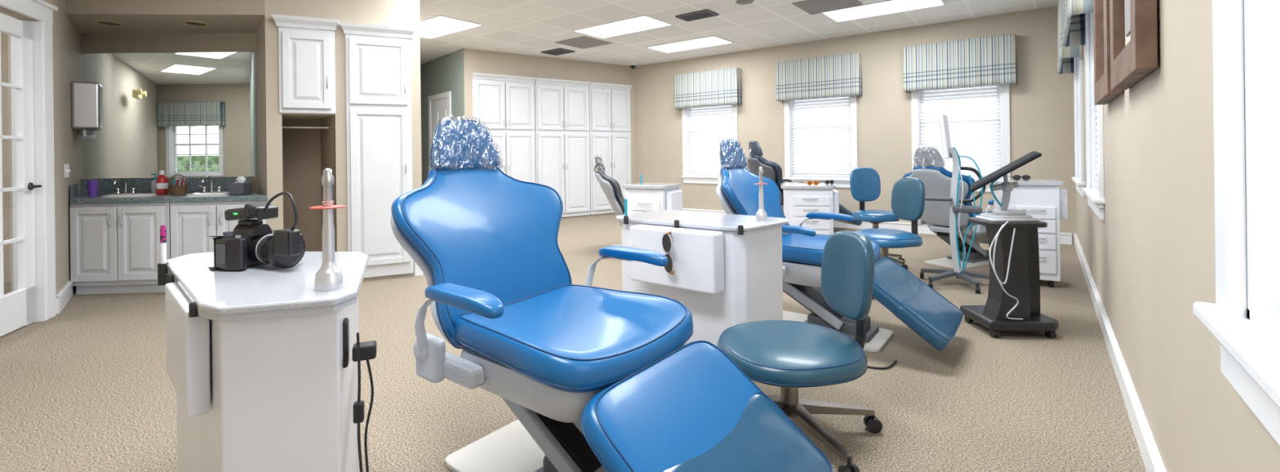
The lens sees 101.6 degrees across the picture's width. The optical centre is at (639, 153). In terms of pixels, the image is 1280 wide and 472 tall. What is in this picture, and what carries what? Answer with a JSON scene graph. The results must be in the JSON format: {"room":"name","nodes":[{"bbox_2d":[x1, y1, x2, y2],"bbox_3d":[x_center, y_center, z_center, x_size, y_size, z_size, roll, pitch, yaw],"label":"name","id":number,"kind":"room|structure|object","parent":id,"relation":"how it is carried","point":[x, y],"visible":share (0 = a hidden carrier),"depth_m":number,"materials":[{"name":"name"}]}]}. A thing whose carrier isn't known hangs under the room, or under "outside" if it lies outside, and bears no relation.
{"room":"dental clinic","nodes":[
{"label":"dental clinic","id":0,"kind":"room"},
{"bbox_2d":[0,32,10,282],"bbox_3d":[-5.953,-0.202,4.800,1.300,2.750,0.100,-1,0,0],"label":"wall","id":1,"kind":"structure","parent":0,"point":[4,40],"depth_m":4.75,"materials":[{"name":"beige paint"}]},
{"bbox_2d":[51,0,83,306],"bbox_3d":[-4.788,-0.216,4.305,0.120,2.750,1.622,-1,0,-42],"label":"wall","id":2,"kind":"structure","parent":0,"point":[66,37],"depth_m":4.11,"materials":[{"name":"beige paint"}]},
{"bbox_2d":[0,13,41,336],"bbox_3d":[-3.950,0.128,3.188,0.100,2.030,0.870,-1,0,-26],"label":"door","id":3,"kind":"structure","parent":2,"relation":"in","point":[18,307],"depth_m":3.47,"materials":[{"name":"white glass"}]},
{"bbox_2d":[0,0,51,292],"bbox_3d":[-3.491,-0.232,2.087,0.150,2.750,3.596,-1,0,-26],"label":"wall","id":4,"kind":"structure","parent":2,"relation":"in","point":[4,11],"depth_m":3.53,"materials":[{"name":"beige paint"}]},
{"bbox_2d":[0,0,57,321],"bbox_3d":[-3.978,0.049,3.175,0.180,2.200,1.160,-1,0,-26],"label":"door frame","id":5,"kind":"structure","parent":2,"relation":"attached to","point":[41,11],"depth_m":3.60,"materials":[{"name":"wood"}]},
{"bbox_2d":[55,279,73,313],"bbox_3d":[-4.418,1.089,4.017,0.024,0.130,0.680,-1,0,-42],"label":"baseboard","id":6,"kind":"structure","parent":2,"relation":"attached to","point":[64,295],"depth_m":3.93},
{"bbox_2d":[71,80,102,136],"bbox_3d":[-4.793,-0.382,4.528,0.170,0.460,0.270,-1,0,-42],"label":"paper towel dispenser","id":7,"kind":"object","parent":2,"relation":"attached to","point":[86,97],"visible":1,"depth_m":4.44,"materials":[{"name":"metal"}]},
{"bbox_2d":[81,53,115,178],"bbox_3d":[-6.868,-0.191,6.575,0.156,2.750,4.537,-1,0,-42],"label":"wall","id":8,"kind":"structure","parent":0,"point":[100,152],"depth_m":6.63,"materials":[{"name":"beige paint"}]},
{"bbox_2d":[115,57,159,177],"bbox_3d":[-9.521,-0.159,9.855,0.156,2.750,3.936,-1,0,-35],"label":"wall","id":9,"kind":"structure","parent":0,"point":[136,120],"depth_m":9.50,"materials":[{"name":"beige paint"}]},
{"bbox_2d":[66,0,265,34],"bbox_3d":[-4.212,-1.371,4.609,2.162,0.455,0.708,-1,0,-1],"label":"ceiling","id":10,"kind":"structure","parent":0,"point":[137,16],"depth_m":4.35,"materials":[{"name":"beige paint"}]},
{"bbox_2d":[81,32,257,258],"bbox_3d":[-4.471,-0.045,4.975,1.660,2.400,0.030,-1,0,-1],"label":"wall","id":11,"kind":"structure","parent":0,"point":[237,42],"depth_m":4.96,"materials":[{"name":"beige paint"}]},
{"bbox_2d":[157,83,250,176],"bbox_3d":[-9.578,-0.158,11.550,2.250,2.750,0.100,-1,0,0],"label":"wall","id":12,"kind":"structure","parent":0,"point":[236,131],"depth_m":11.50,"materials":[{"name":"beige paint"}]},
{"bbox_2d":[157,101,225,126],"bbox_3d":[-9.811,-0.864,11.421,1.380,0.533,0.160,-1,0,0],"label":"window valance","id":13,"kind":"object","parent":12,"relation":"attached to","point":[200,113],"visible":1,"depth_m":11.35,"materials":[{"name":"fabric"}]},
{"bbox_2d":[164,125,224,177],"bbox_3d":[-9.803,-0.180,11.549,1.290,1.550,0.202,-1,0,0],"label":"window","id":14,"kind":"structure","parent":12,"relation":"in","point":[171,144],"depth_m":11.53,"materials":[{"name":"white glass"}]},
{"bbox_2d":[249,52,257,176],"bbox_3d":[-6.048,-0.201,8.300,0.164,2.750,8.165,-1,0,-37],"label":"wall","id":15,"kind":"structure","parent":0,"point":[253,86],"depth_m":7.56,"materials":[{"name":"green paint"}]},
{"bbox_2d":[256,0,283,230],"bbox_3d":[-3.333,-0.234,4.679,0.106,2.750,0.847,-1,0,-41],"label":"wall pier","id":16,"kind":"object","parent":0,"point":[269,120],"visible":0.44,"depth_m":4.38,"materials":[{"name":"beige paint"}]},
{"bbox_2d":[282,118,322,251],"bbox_3d":[-3.271,-0.235,5.010,0.495,2.750,0.080,-1,0,0],"label":"wall","id":17,"kind":"structure","parent":0,"point":[301,148],"depth_m":4.97,"materials":[{"name":"brown paint"}]},
{"bbox_2d":[280,0,335,119],"bbox_3d":[-3.098,-0.972,4.765,0.373,1.280,0.875,-1,0,-41],"label":"wall niche header","id":18,"kind":"structure","parent":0,"point":[323,9],"depth_m":4.50,"materials":[{"name":"beige paint"}]},
{"bbox_2d":[271,13,339,114],"bbox_3d":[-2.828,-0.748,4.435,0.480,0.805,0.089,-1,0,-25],"label":"storage cabinet","id":19,"kind":"object","parent":18,"relation":"attached to","point":[306,45],"visible":1,"depth_m":4.43,"materials":[{"name":"wood"}]},
{"bbox_2d":[320,115,336,251],"bbox_3d":[-2.842,0.400,4.760,0.013,1.470,0.544,-1,0,-41],"label":"wall","id":20,"kind":"structure","parent":0,"point":[327,135],"depth_m":4.72,"materials":[{"name":"brown paint"}]},
{"bbox_2d":[333,0,422,280],"bbox_3d":[-2.902,-0.240,5.521,0.782,2.750,2.051,-1,0,-31],"label":"wall","id":21,"kind":"structure","parent":0,"point":[394,13],"depth_m":4.65,"materials":[{"name":"beige paint"}]},
{"bbox_2d":[339,22,414,277],"bbox_3d":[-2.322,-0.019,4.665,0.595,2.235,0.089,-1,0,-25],"label":"storage cabinet","id":22,"kind":"object","parent":21,"relation":"attached to","point":[378,66],"visible":0.9,"depth_m":4.65,"materials":[{"name":"wood"}]},
{"bbox_2d":[420,48,464,185],"bbox_3d":[-3.662,-0.230,9.200,0.150,2.750,3.094,-1,0,-42],"label":"wall","id":23,"kind":"structure","parent":0,"point":[445,73],"depth_m":8.70,"materials":[{"name":"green paint"}]},
{"bbox_2d":[431,97,447,142],"bbox_3d":[-3.326,0.121,8.695,0.030,2.040,0.740,-1,0,-42],"label":"door","id":24,"kind":"structure","parent":23,"relation":"in","point":[439,107],"depth_m":8.73,"materials":[{"name":"wood"}]},
{"bbox_2d":[427,91,451,171],"bbox_3d":[-3.330,0.076,8.693,0.031,2.140,0.930,-1,0,-42],"label":"trim","id":25,"kind":"structure","parent":23,"relation":"attached to","point":[447,95],"depth_m":8.83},
{"bbox_2d":[463,48,635,218],"bbox_3d":[-1.371,-0.258,9.039,3.345,2.750,0.151,-1,0,-36],"label":"wall","id":26,"kind":"structure","parent":0,"point":[481,61],"depth_m":8.82,"materials":[{"name":"beige paint"}]},
{"bbox_2d":[471,72,536,182],"bbox_3d":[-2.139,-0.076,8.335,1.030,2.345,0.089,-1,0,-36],"label":"storage cabinet","id":27,"kind":"object","parent":26,"relation":"attached to","point":[504,104],"visible":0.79,"depth_m":8.38,"materials":[{"name":"wood"}]},
{"bbox_2d":[534,77,591,217],"bbox_3d":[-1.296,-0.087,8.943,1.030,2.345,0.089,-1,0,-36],"label":"storage cabinet","id":28,"kind":"object","parent":26,"relation":"attached to","point":[562,107],"visible":0.94,"depth_m":8.95,"materials":[{"name":"wood"}]},
{"bbox_2d":[588,82,631,214],"bbox_3d":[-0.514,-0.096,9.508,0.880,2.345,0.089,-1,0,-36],"label":"storage cabinet","id":29,"kind":"object","parent":26,"relation":"attached to","point":[610,125],"visible":0.94,"depth_m":9.48,"materials":[{"name":"wood"}]},
{"bbox_2d":[0,213,1146,471],"bbox_3d":[-4.654,1.207,6.712,16.460,0.100,10.900,-1,0,38],"label":"floor","id":30,"kind":"structure","parent":0,"point":[87,387],"depth_m":2.40,"materials":[{"name":"carpet"}]},
{"bbox_2d":[69,202,169,294],"bbox_3d":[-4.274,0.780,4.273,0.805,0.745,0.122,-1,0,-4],"label":"vanity cabinet","id":31,"kind":"object","parent":30,"relation":"on","point":[115,247],"visible":0.95,"depth_m":4.25,"materials":[{"name":"wood"}]},
{"bbox_2d":[70,176,267,204],"bbox_3d":[-4.129,0.311,4.564,2.056,0.182,0.620,-1,0,-4],"label":"countertop","id":32,"kind":"structure","parent":31,"relation":"on","point":[105,186],"depth_m":4.60,"materials":[{"name":"stone"}]},
{"bbox_2d":[87,179,97,196],"bbox_3d":[-4.665,0.295,4.450,0.066,0.142,0.066,-1,0,-4],"label":"cup","id":33,"kind":"object","parent":32,"relation":"on","point":[92,184],"visible":1,"depth_m":4.43,"materials":[{"name":"purple plastic"}]},
{"bbox_2d":[112,177,137,194],"bbox_3d":[-4.645,0.290,4.702,0.162,0.152,0.165,-1,0,39],"label":"faucet","id":34,"kind":"object","parent":32,"relation":"on","point":[117,191],"visible":0.97,"depth_m":4.70,"materials":[{"name":"silver metal"}]},
{"bbox_2d":[101,192,157,197],"bbox_3d":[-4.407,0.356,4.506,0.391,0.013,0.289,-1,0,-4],"label":"sink basin","id":35,"kind":"object","parent":32,"relation":"in","point":[146,193],"visible":1,"depth_m":4.46,"materials":[{"name":"ceramic"}]},
{"bbox_2d":[155,170,168,194],"bbox_3d":[-4.279,0.255,4.675,0.084,0.213,0.084,-1,0,-4],"label":"mouthwash bottle","id":36,"kind":"object","parent":32,"relation":"on","point":[162,181],"visible":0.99,"depth_m":4.65,"materials":[{"name":"red plastic"}]},
{"bbox_2d":[168,173,188,195],"bbox_3d":[-4.074,0.269,4.608,0.144,0.180,0.144,-1,0,-4],"label":"wicker basket","id":37,"kind":"object","parent":32,"relation":"on","point":[180,188],"visible":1,"depth_m":4.58,"materials":[{"name":"brown wicker"}]},
{"bbox_2d":[228,176,252,195],"bbox_3d":[-3.457,0.274,4.518,0.120,0.155,0.120,-1,0,-4],"label":"tissue box","id":38,"kind":"object","parent":32,"relation":"on","point":[241,188],"visible":1,"depth_m":4.46,"materials":[{"name":"grey plastic"}]},
{"bbox_2d":[169,200,266,258],"bbox_3d":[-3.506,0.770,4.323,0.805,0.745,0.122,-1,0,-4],"label":"vanity cabinet","id":39,"kind":"object","parent":30,"relation":"on","point":[191,224],"visible":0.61,"depth_m":4.29,"materials":[{"name":"wood"}]},
{"bbox_2d":[164,251,368,471],"bbox_3d":[-0.993,0.712,1.442,0.947,0.800,0.484,-1,0,38],"label":"cabinet","id":40,"kind":"object","parent":30,"relation":"on","point":[260,367],"visible":0.9,"depth_m":1.13,"materials":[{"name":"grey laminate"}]},
{"bbox_2d":[157,225,168,284],"bbox_3d":[-1.378,0.292,1.510,0.026,0.170,0.025,-1,0,38],"label":"marker pen","id":41,"kind":"object","parent":40,"relation":"in","point":[162,270],"visible":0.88,"depth_m":1.50,"materials":[{"name":"white plastic"}]},
{"bbox_2d":[207,191,305,270],"bbox_3d":[-1.036,0.208,1.446,0.300,0.210,0.164,-1,0,18],"label":"camera","id":42,"kind":"object","parent":40,"relation":"on","point":[251,242],"visible":1,"depth_m":1.41,"materials":[{"name":"black plastic"}]},
{"bbox_2d":[166,251,368,315],"bbox_3d":[-0.995,0.321,1.446,0.947,0.018,0.474,-1,0,38],"label":"countertop","id":43,"kind":"structure","parent":40,"relation":"on","point":[263,287],"depth_m":1.25,"materials":[{"name":"white laminate"}]},
{"bbox_2d":[309,168,346,291],"bbox_3d":[-0.715,0.171,1.197,0.072,0.275,0.072,-1,0,38],"label":"light","id":44,"kind":"object","parent":40,"relation":"on","point":[329,277],"visible":1,"depth_m":1.19,"materials":[{"name":"white plastic"}]},
{"bbox_2d":[352,332,364,471],"bbox_3d":[-0.635,0.718,1.191,0.030,0.621,0.025,-1,0,-24],"label":"power adapter","id":45,"kind":"object","parent":40,"relation":"hanging from","point":[358,406],"visible":1,"depth_m":1.19,"materials":[{"name":"black plastic"}]},
{"bbox_2d":[351,340,377,471],"bbox_3d":[-0.651,0.735,1.240,0.050,0.568,0.040,-1,0,-24],"label":"power adapter","id":46,"kind":"object","parent":40,"relation":"attached to","point":[368,349],"visible":1,"depth_m":1.23,"materials":[{"name":"black plastic"}]},
{"bbox_2d":[593,155,624,246],"bbox_3d":[0.089,0.553,6.202,1.286,1.091,0.740,-1,0,-12],"label":"dental chair","id":47,"kind":"object","parent":30,"relation":"on","point":[611,187],"visible":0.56,"depth_m":5.92,"materials":[{"name":"grey plastic"}]},
{"bbox_2d":[596,170,624,213],"bbox_3d":[-0.334,0.465,6.110,0.338,0.558,0.651,-1,0,-12],"label":"cushion","id":48,"kind":"object","parent":47,"relation":"on","point":[611,187],"depth_m":5.90,"materials":[{"name":"grey leather"}]},
{"bbox_2d":[390,119,832,471],"bbox_3d":[-0.202,0.468,1.754,1.495,1.269,0.860,-1,0,38],"label":"dental chair","id":49,"kind":"object","parent":30,"relation":"on","point":[593,379],"visible":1,"depth_m":1.66,"materials":[{"name":"blue leather"}]},
{"bbox_2d":[391,166,572,348],"bbox_3d":[-0.600,0.364,2.061,0.392,0.648,0.757,-1,0,38],"label":"cushion","id":50,"kind":"object","parent":49,"relation":"on","point":[485,228],"depth_m":2.00,"materials":[{"name":"blue leather"}]},
{"bbox_2d":[454,284,693,392],"bbox_3d":[-0.222,0.587,1.771,0.670,0.120,0.650,-1,0,38],"label":"seat cushion","id":51,"kind":"object","parent":49,"relation":"on","point":[547,338],"depth_m":1.62,"materials":[{"name":"blue leather"}]},
{"bbox_2d":[622,182,682,213],"bbox_3d":[0.140,0.702,5.254,0.515,0.792,0.455,-1,0,29],"label":"cart","id":52,"kind":"object","parent":30,"relation":"on","point":[646,197],"visible":0.48,"depth_m":5.09,"materials":[{"name":"white laminate"}]},
{"bbox_2d":[622,182,680,189],"bbox_3d":[0.124,0.323,5.269,0.480,0.032,0.440,-1,0,29],"label":"countertop","id":53,"kind":"structure","parent":52,"relation":"on","point":[637,185],"depth_m":5.13,"materials":[{"name":"white laminate"}]},
{"bbox_2d":[615,209,788,381],"bbox_3d":[0.305,0.715,2.809,0.889,0.763,0.595,-1,0,38],"label":"cabinet","id":54,"kind":"object","parent":30,"relation":"on","point":[726,268],"visible":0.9,"depth_m":2.55,"materials":[{"name":"grey laminate"}]},
{"bbox_2d":[662,231,674,275],"bbox_3d":[0.144,0.477,2.524,0.034,0.206,0.091,-1,0,-30],"label":"safety glasses","id":55,"kind":"object","parent":54,"relation":"hanging from","point":[666,242],"visible":0.97,"depth_m":2.51,"materials":[{"name":"black plastic"}]},
{"bbox_2d":[615,209,788,231],"bbox_3d":[0.329,0.356,2.846,0.889,0.020,0.500,-1,0,38],"label":"countertop","id":56,"kind":"structure","parent":54,"relation":"on","point":[691,219],"depth_m":2.74,"materials":[{"name":"grey laminate"}]},
{"bbox_2d":[754,166,768,220],"bbox_3d":[0.628,0.205,2.703,0.072,0.275,0.072,-1,0,38],"label":"light","id":57,"kind":"object","parent":54,"relation":"on","point":[761,215],"visible":1,"depth_m":2.69,"materials":[{"name":"white plastic"}]},
{"bbox_2d":[715,139,786,217],"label":"dental chair","id":58,"kind":"object","parent":30,"relation":"on","point":[736,191],"depth_m":3.52,"materials":[{"name":"leather"}]},
{"bbox_2d":[720,166,791,236],"bbox_3d":[0.756,0.384,3.515,0.373,0.616,0.719,-1,0,38],"label":"cushion","id":59,"kind":"object","parent":58,"relation":"on","point":[739,193],"depth_m":3.49,"materials":[{"name":"blue leather"}]},
{"bbox_2d":[746,141,791,213],"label":"dental chair","id":60,"kind":"object","parent":30,"relation":"on","point":[756,160],"depth_m":6.79,"materials":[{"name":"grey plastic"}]},
{"bbox_2d":[751,155,783,203],"bbox_3d":[1.685,0.336,6.989,0.392,0.648,0.757,-1,0,-12],"label":"cushion","id":61,"kind":"object","parent":60,"relation":"on","point":[771,170],"depth_m":6.74,"materials":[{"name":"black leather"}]},
{"bbox_2d":[717,230,882,471],"bbox_3d":[0.598,0.705,2.037,0.688,0.775,0.683,-1,0,-12],"label":"stool","id":62,"kind":"object","parent":30,"relation":"on","point":[789,355],"visible":0.88,"depth_m":1.98,"materials":[{"name":"teal leather"}]},
{"bbox_2d":[780,182,839,235],"bbox_3d":[1.796,0.702,5.546,0.575,0.752,0.475,-1,0,14],"label":"cart","id":63,"kind":"object","parent":30,"relation":"on","point":[800,199],"visible":0.54,"depth_m":5.35,"materials":[{"name":"white laminate"}]},
{"bbox_2d":[780,182,835,188],"bbox_3d":[1.777,0.342,5.558,0.540,0.032,0.460,-1,0,14],"label":"countertop","id":64,"kind":"structure","parent":63,"relation":"on","point":[783,185],"depth_m":5.37,"materials":[{"name":"grey laminate"}]},
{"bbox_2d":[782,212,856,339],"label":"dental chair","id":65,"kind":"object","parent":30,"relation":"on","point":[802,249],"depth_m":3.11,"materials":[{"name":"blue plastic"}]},
{"bbox_2d":[782,233,880,265],"bbox_3d":[1.116,0.596,3.239,0.637,0.114,0.618,-1,0,38],"label":"seat cushion","id":66,"kind":"object","parent":65,"relation":"on","point":[797,249],"depth_m":3.10,"materials":[{"name":"blue leather"}]},
{"bbox_2d":[833,203,862,233],"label":"dental chair","id":67,"kind":"object","parent":30,"relation":"on","point":[842,210],"depth_m":6.91,"materials":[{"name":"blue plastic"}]},
{"bbox_2d":[849,167,907,269],"bbox_3d":[2.280,0.605,5.039,0.589,0.935,0.593,-1,0,-6],"label":"stool","id":68,"kind":"object","parent":30,"relation":"on","point":[864,182],"visible":0.83,"depth_m":5.19,"materials":[{"name":"blue leather"}]},
{"bbox_2d":[853,177,925,299],"bbox_3d":[1.919,0.634,4.060,0.593,0.885,0.589,-1,0,-18],"label":"stool","id":69,"kind":"object","parent":30,"relation":"on","point":[908,194],"visible":0.68,"depth_m":4.05,"materials":[{"name":"blue leather"}]},
{"bbox_2d":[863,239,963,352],"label":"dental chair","id":70,"kind":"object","parent":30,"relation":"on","point":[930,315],"depth_m":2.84,"materials":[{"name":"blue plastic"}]},
{"bbox_2d":[902,146,994,269],"bbox_3d":[3.214,0.490,5.159,1.346,1.142,0.774,-1,0,-28],"label":"dental chair","id":71,"kind":"object","parent":30,"relation":"on","point":[928,167],"visible":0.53,"depth_m":4.90,"materials":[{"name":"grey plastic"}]},
{"bbox_2d":[902,165,975,226],"bbox_3d":[2.815,0.396,4.945,0.353,0.584,0.681,-1,0,-28],"label":"cushion","id":72,"kind":"object","parent":71,"relation":"on","point":[936,180],"depth_m":4.84,"materials":[{"name":"blue leather"}]},
{"bbox_2d":[920,114,989,293],"bbox_3d":[2.592,0.374,4.279,0.540,1.389,0.555,-1,0,29],"label":"dental instrument stand","id":73,"kind":"object","parent":30,"relation":"on","point":[948,152],"visible":0.91,"depth_m":4.21,"materials":[{"name":"grey plastic"}]},
{"bbox_2d":[938,114,951,158],"bbox_3d":[2.507,-0.141,4.281,0.101,0.359,0.283,-1,0,29],"label":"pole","id":74,"kind":"object","parent":73,"relation":"on","point":[943,119],"depth_m":4.18,"materials":[{"name":"white plastic"}]},
{"bbox_2d":[924,195,982,213],"bbox_3d":[2.549,0.414,4.261,0.400,0.120,0.160,-1,0,29],"label":"tray","id":75,"kind":"object","parent":73,"relation":"on","point":[954,208],"depth_m":4.21,"materials":[{"name":"grey plastic"}]},
{"bbox_2d":[960,151,1058,337],"bbox_3d":[2.233,0.529,3.194,0.433,1.087,0.435,-1,0,0],"label":"equipment cart","id":76,"kind":"object","parent":30,"relation":"on","point":[1013,300],"visible":1,"depth_m":3.07,"materials":[{"name":"black plastic"}]},
{"bbox_2d":[967,217,1047,227],"bbox_3d":[2.242,0.419,3.200,0.330,0.028,0.310,-1,0,0],"label":"shelf","id":77,"kind":"object","parent":76,"relation":"attached to","point":[989,222],"depth_m":3.10,"materials":[{"name":"black plastic"}]},
{"bbox_2d":[991,178,1067,287],"bbox_3d":[3.211,0.640,4.320,0.475,0.842,0.435,-1,0,26],"label":"cart","id":78,"kind":"object","parent":30,"relation":"on","point":[1043,199],"visible":0.59,"depth_m":4.12,"materials":[{"name":"white laminate"}]},
{"bbox_2d":[991,178,1063,186],"bbox_3d":[3.193,0.235,4.334,0.440,0.032,0.420,-1,0,26],"label":"countertop","id":79,"kind":"structure","parent":78,"relation":"on","point":[1031,181],"depth_m":4.16,"materials":[{"name":"grey laminate"}]},
{"bbox_2d":[113,0,1057,84],"bbox_3d":[-4.689,-1.643,6.712,16.460,0.100,10.900,-1,0,38],"label":"ceiling","id":80,"kind":"structure","parent":0,"point":[522,27],"depth_m":6.84,"materials":[{"name":"tile"}]},
{"bbox_2d":[158,63,218,75],"bbox_3d":[-8.309,-1.545,9.598,1.222,0.014,0.612,-1,0,38],"label":"ceiling light panel","id":81,"kind":"object","parent":80,"relation":"attached to","point":[175,68],"visible":1,"depth_m":9.57,"materials":[{"name":"plastic"}]},
{"bbox_2d":[172,52,238,59],"bbox_3d":[-6.609,-1.565,7.998,1.222,0.014,0.612,-1,0,38],"label":"ceiling light panel","id":82,"kind":"object","parent":80,"relation":"attached to","point":[220,55],"visible":0.49,"depth_m":8.21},
{"bbox_2d":[419,14,484,39],"bbox_3d":[-2.631,-1.614,6.706,1.222,0.014,0.612,-1,0,38],"label":"ceiling light panel","id":83,"kind":"object","parent":80,"relation":"attached to","point":[437,26],"visible":0.69,"depth_m":6.61,"materials":[{"name":"plastic"}]},
{"bbox_2d":[555,35,611,48],"bbox_3d":[-0.835,-1.636,7.703,0.600,0.010,0.600,-1,0,38],"label":"ceiling vent","id":84,"kind":"object","parent":80,"relation":"in","point":[583,42],"visible":1,"depth_m":7.67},
{"bbox_2d":[572,14,674,39],"bbox_3d":[-0.236,-1.643,6.812,1.222,0.014,0.612,-1,0,38],"label":"ceiling light panel","id":85,"kind":"object","parent":80,"relation":"attached to","point":[644,22],"visible":1,"depth_m":6.77,"materials":[{"name":"plastic"}]},
{"bbox_2d":[644,35,734,53],"bbox_3d":[0.746,-1.655,7.949,1.222,0.014,0.612,-1,0,38],"label":"ceiling light panel","id":86,"kind":"object","parent":80,"relation":"attached to","point":[710,41],"visible":1,"depth_m":7.91,"materials":[{"name":"plastic"}]},
{"bbox_2d":[675,8,718,22],"bbox_3d":[0.680,-1.647,6.240,0.440,0.025,0.270,-1,0,38],"label":"ceiling vent","id":87,"kind":"object","parent":80,"relation":"in","point":[704,14],"visible":1,"depth_m":6.21,"materials":[{"name":"grey plastic"}]},
{"bbox_2d":[791,0,862,14],"bbox_3d":[2.109,-1.672,5.851,0.600,0.010,0.600,-1,0,38],"label":"ceiling vent","id":88,"kind":"object","parent":80,"relation":"in","point":[811,6],"visible":1,"depth_m":5.86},
{"bbox_2d":[820,0,946,22],"bbox_3d":[2.799,-1.680,6.044,1.222,0.014,0.612,-1,0,38],"label":"ceiling light panel","id":89,"kind":"object","parent":80,"relation":"attached to","point":[888,6],"visible":1,"depth_m":6.05,"materials":[{"name":"plastic"}]},
{"bbox_2d":[634,5,1075,244],"bbox_3d":[2.469,-0.305,7.981,6.420,2.750,0.150,-1,0,38],"label":"wall","id":90,"kind":"structure","parent":0,"point":[1042,100],"depth_m":7.21,"materials":[{"name":"beige paint"}]},
{"bbox_2d":[674,67,742,109],"bbox_3d":[1.124,-1.087,8.821,1.228,0.593,0.161,-1,0,38],"label":"window valance","id":91,"kind":"object","parent":90,"relation":"attached to","point":[718,86],"visible":1,"depth_m":8.72,"materials":[{"name":"fabric"}]},
{"bbox_2d":[680,103,737,183],"bbox_3d":[1.211,-0.340,8.922,1.110,1.700,0.202,-1,0,38],"label":"window","id":92,"kind":"structure","parent":90,"relation":"in","point":[694,179],"depth_m":9.13,"materials":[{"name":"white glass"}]},
{"bbox_2d":[688,104,733,174],"bbox_3d":[1.197,-0.372,8.904,0.870,1.465,0.052,-1,0,38],"label":"window blind","id":93,"kind":"object","parent":92,"relation":"attached to","point":[703,167],"visible":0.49,"depth_m":8.94,"materials":[{"name":"white"}]},
{"bbox_2d":[775,52,862,102],"bbox_3d":[2.603,-1.105,7.676,1.228,0.593,0.161,-1,0,38],"label":"window valance","id":94,"kind":"object","parent":90,"relation":"attached to","point":[838,75],"visible":1,"depth_m":7.58,"materials":[{"name":"fabric"}]},
{"bbox_2d":[782,95,857,187],"bbox_3d":[2.690,-0.358,7.777,1.110,1.700,0.202,-1,0,38],"label":"window","id":95,"kind":"structure","parent":90,"relation":"in","point":[839,182],"depth_m":7.75,"materials":[{"name":"white wood"}]},
{"bbox_2d":[791,95,850,177],"bbox_3d":[2.676,-0.390,7.760,0.870,1.465,0.052,-1,0,38],"label":"window blind","id":96,"kind":"object","parent":95,"relation":"attached to","point":[812,161],"visible":0.65,"depth_m":7.75,"materials":[{"name":"white"}]},
{"bbox_2d":[682,208,1071,244],"bbox_3d":[2.436,1.005,7.910,6.330,0.130,0.024,-1,0,38],"label":"baseboard","id":97,"kind":"structure","parent":90,"relation":"attached to","point":[1065,237],"depth_m":7.12,"materials":[{"name":"wood"}]},
{"bbox_2d":[902,33,1017,92],"bbox_3d":[4.002,-1.123,6.593,1.228,0.593,0.161,-1,0,38],"label":"window valance","id":98,"kind":"object","parent":90,"relation":"attached to","point":[991,60],"visible":1,"depth_m":6.50,"materials":[{"name":"fabric"}]},
{"bbox_2d":[911,84,1010,191],"bbox_3d":[4.089,-0.375,6.694,1.110,1.700,0.202,-1,0,38],"label":"window","id":99,"kind":"structure","parent":90,"relation":"in","point":[1005,156],"depth_m":6.38,"materials":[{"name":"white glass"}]},
{"bbox_2d":[920,84,1000,179],"bbox_3d":[4.075,-0.407,6.676,0.870,1.465,0.052,-1,0,38],"label":"window blind","id":100,"kind":"object","parent":99,"relation":"attached to","point":[988,162],"visible":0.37,"depth_m":6.62,"materials":[{"name":"white"}]},
{"bbox_2d":[1075,0,1279,471],"bbox_3d":[2.205,-0.302,2.274,0.150,2.750,9.200,-1,0,38],"label":"wall","id":101,"kind":"structure","parent":0,"point":[1152,255],"depth_m":1.47,"materials":[{"name":"beige paint"}]},
{"bbox_2d":[1057,0,1083,74],"bbox_3d":[4.185,-1.200,5.096,0.161,0.703,1.278,-1,0,38],"label":"window valance","id":102,"kind":"object","parent":101,"relation":"attached to","point":[1066,55],"visible":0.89,"depth_m":4.73,"materials":[{"name":"fabric"}]},
{"bbox_2d":[1062,0,1093,47],"bbox_3d":[3.022,-1.185,3.593,0.161,0.703,1.278,-1,0,38],"label":"window valance","id":103,"kind":"object","parent":101,"relation":"attached to","point":[1073,11],"visible":0.93,"depth_m":4.00,"materials":[{"name":"fabric"}]},
{"bbox_2d":[1071,57,1084,196],"bbox_3d":[4.294,-0.500,5.018,0.202,1.755,1.190,-1,0,38],"label":"window","id":104,"kind":"structure","parent":101,"relation":"in","point":[1079,180],"depth_m":5.25,"materials":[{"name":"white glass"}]},
{"bbox_2d":[1081,12,1104,220],"bbox_3d":[3.131,-0.486,3.515,0.202,1.755,1.190,-1,0,38],"label":"window","id":105,"kind":"structure","parent":101,"relation":"in","point":[1095,196],"depth_m":3.92,"materials":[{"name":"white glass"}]},
{"bbox_2d":[1091,12,1097,187],"bbox_3d":[3.113,-0.518,3.529,0.052,1.520,0.950,-1,0,38],"label":"window blind","id":106,"kind":"object","parent":105,"relation":"attached to","point":[1095,122],"visible":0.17,"depth_m":3.78,"materials":[{"name":"white"}]},
{"bbox_2d":[1093,0,1122,105],"bbox_3d":[2.314,-0.823,2.596,0.050,1.110,0.750,-1,0,38],"label":"wooden frame","id":107,"kind":"object","parent":101,"relation":"attached to","point":[1104,95],"visible":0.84,"depth_m":2.77,"materials":[{"name":"brown wood"}]},
{"bbox_2d":[1073,233,1166,471],"bbox_3d":[2.152,1.009,2.327,0.024,0.130,9.200,-1,0,38],"label":"baseboard","id":108,"kind":"structure","parent":101,"relation":"attached to","point":[1151,457],"depth_m":2.21,"materials":[{"name":"wood"}]},
{"bbox_2d":[1109,0,1158,90],"bbox_3d":[1.763,-0.817,1.884,0.050,1.110,0.750,-1,0,38],"label":"wooden frame","id":109,"kind":"object","parent":101,"relation":"attached to","point":[1133,23],"visible":1,"depth_m":1.68,"materials":[{"name":"brown wood"}]},
{"bbox_2d":[1192,0,1279,445],"bbox_3d":[0.796,-0.457,0.498,0.202,1.755,1.190,-1,0,38],"label":"window","id":110,"kind":"structure","parent":101,"relation":"in","point":[1244,317],"depth_m":0.90,"materials":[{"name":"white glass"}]},
{"label":"outside","id":111,"kind":"structure","parent":0,"visible":0},
{"bbox_2d":[177,155,218,171],"bbox_3d":[-11.290,0.888,15.500,9.000,1.700,1.385,-1,0,0],"label":"hedge","id":112,"kind":"object","parent":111,"point":[181,160],"visible":0.02,"depth_m":15.18,"materials":[{"name":"green plant"}]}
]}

